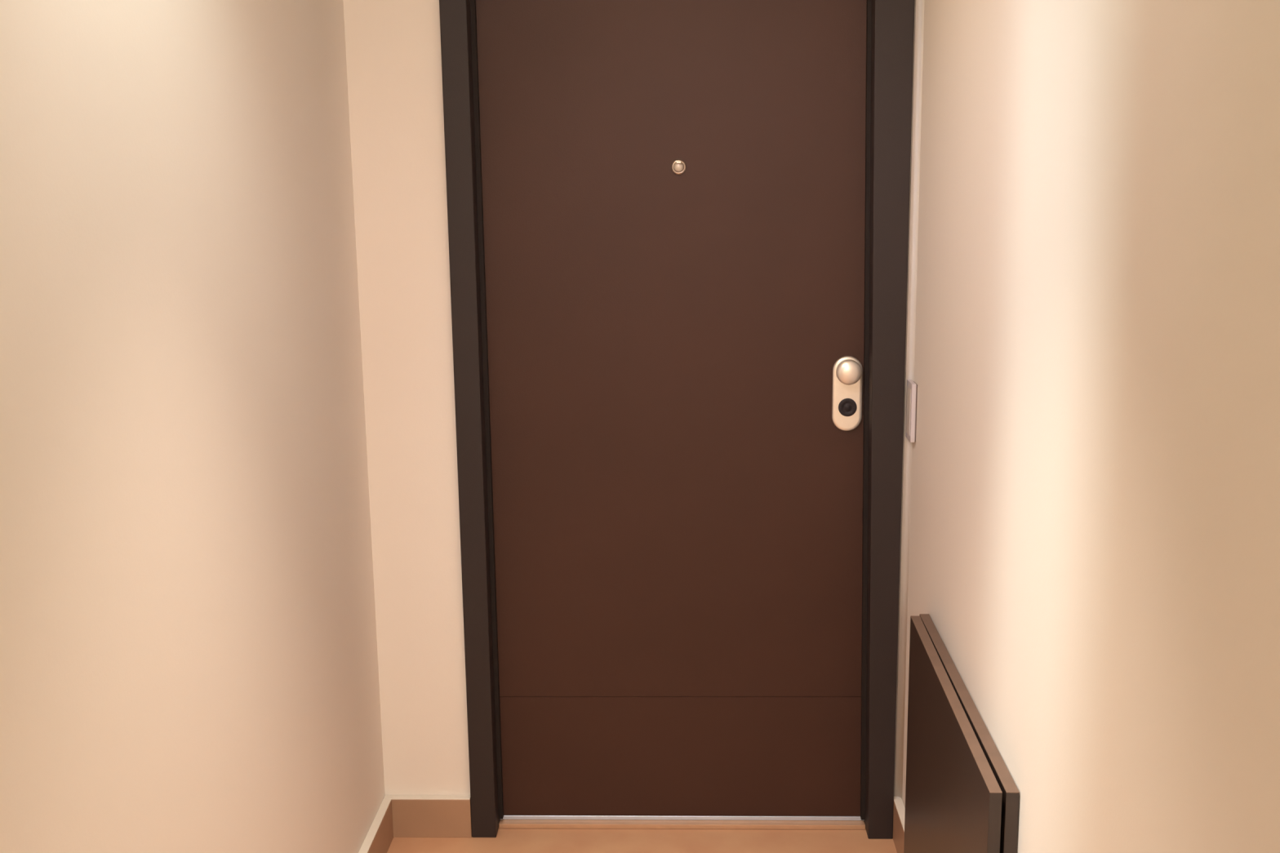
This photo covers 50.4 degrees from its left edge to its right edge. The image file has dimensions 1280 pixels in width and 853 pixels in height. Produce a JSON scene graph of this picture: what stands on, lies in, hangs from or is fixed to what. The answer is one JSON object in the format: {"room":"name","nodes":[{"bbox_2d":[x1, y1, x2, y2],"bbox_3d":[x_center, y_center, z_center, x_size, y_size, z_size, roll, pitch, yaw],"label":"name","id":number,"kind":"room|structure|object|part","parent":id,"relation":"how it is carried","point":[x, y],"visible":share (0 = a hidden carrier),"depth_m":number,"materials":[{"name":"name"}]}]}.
{"room":"apartment entrance hallway","nodes":[
{"label":"apartment entrance hallway","id":0,"kind":"room"},
{"bbox_2d":[0,0,385,852],"bbox_3d":[-0.793,0.414,-0.583,0.120,2.620,7.340,0,11,2],"label":"wall","id":1,"kind":"structure","parent":0,"point":[188,655],"depth_m":1.94,"materials":[{"name":"white paint"}]},
{"bbox_2d":[358,799,393,852],"bbox_3d":[-0.625,1.101,2.401,0.020,0.100,1.710,0,11,2],"label":"baseboard","id":2,"kind":"structure","parent":1,"relation":"attached to","point":[379,838],"depth_m":3.13,"materials":[{"name":"wood"}]},
{"bbox_2d":[342,0,924,799],"bbox_3d":[-0.008,-0.328,3.083,1.466,2.620,0.216,0,11,2],"label":"wall","id":3,"kind":"structure","parent":0,"point":[393,55],"depth_m":3.05,"materials":[{"name":"white paint"}]},
{"bbox_2d":[383,795,471,837],"bbox_3d":[-0.505,0.930,3.246,0.207,0.100,0.020,0,11,2],"label":"baseboard","id":4,"kind":"structure","parent":3,"relation":"attached to","point":[413,815],"depth_m":3.24,"materials":[{"name":"wood"}]},
{"bbox_2d":[439,0,915,839],"bbox_3d":[0.088,-0.101,3.114,0.998,2.160,0.200,0,11,2],"label":"door","id":5,"kind":"structure","parent":3,"relation":"in","point":[678,229],"depth_m":3.08,"materials":[{"name":"laminate"}]},
{"bbox_3d":[0.468,-0.074,3.072,0.067,0.171,0.009,0,11,2],"label":"lock plate","id":6,"kind":"part","parent":5,"relation":"part of","materials":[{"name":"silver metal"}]},
{"bbox_3d":[0.467,-0.122,3.041,0.057,0.057,0.034,0,11,2],"label":"knob","id":7,"kind":"part","parent":5,"relation":"part of","materials":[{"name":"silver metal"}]},
{"bbox_2d":[386,828,897,852],"bbox_3d":[-1.155,1.730,-0.206,3.900,0.100,7.700,0,11,2],"label":"floor","id":8,"kind":"structure","parent":0,"point":[507,840],"depth_m":3.22,"materials":[{"name":"wood"}]},
{"bbox_2d":[903,616,1002,852],"bbox_3d":[0.554,0.783,2.481,0.019,0.663,0.732,0,11,2],"label":"wood board","id":9,"kind":"object","parent":8,"relation":"on","point":[953,796],"visible":1,"depth_m":2.46,"materials":[{"name":"laminate"}]},
{"bbox_2d":[919,613,1019,852],"bbox_3d":[0.582,0.784,2.507,0.020,0.651,0.772,0,11,2],"label":"wood board","id":10,"kind":"object","parent":8,"relation":"on","point":[1010,799],"visible":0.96,"depth_m":2.21,"materials":[{"name":"laminate"}]},
{"bbox_2d":[902,0,1279,852],"bbox_3d":[0.552,0.406,-0.625,0.120,2.620,7.340,0,11,2],"label":"wall","id":11,"kind":"structure","parent":0,"point":[1094,556],"depth_m":1.63,"materials":[{"name":"white paint"}]},
{"bbox_2d":[893,796,905,852],"bbox_3d":[0.603,0.949,3.083,0.020,0.100,0.282,0,11,2],"label":"baseboard","id":12,"kind":"structure","parent":11,"relation":"attached to","point":[899,811],"depth_m":3.14,"materials":[{"name":"wood"}]},
{"bbox_2d":[905,379,917,442],"bbox_3d":[0.597,-0.035,2.995,0.014,0.130,0.066,0,11,2],"label":"light switch","id":13,"kind":"object","parent":11,"relation":"attached to","point":[912,387],"visible":1,"depth_m":2.97,"materials":[{"name":"grey plastic"}]}
]}

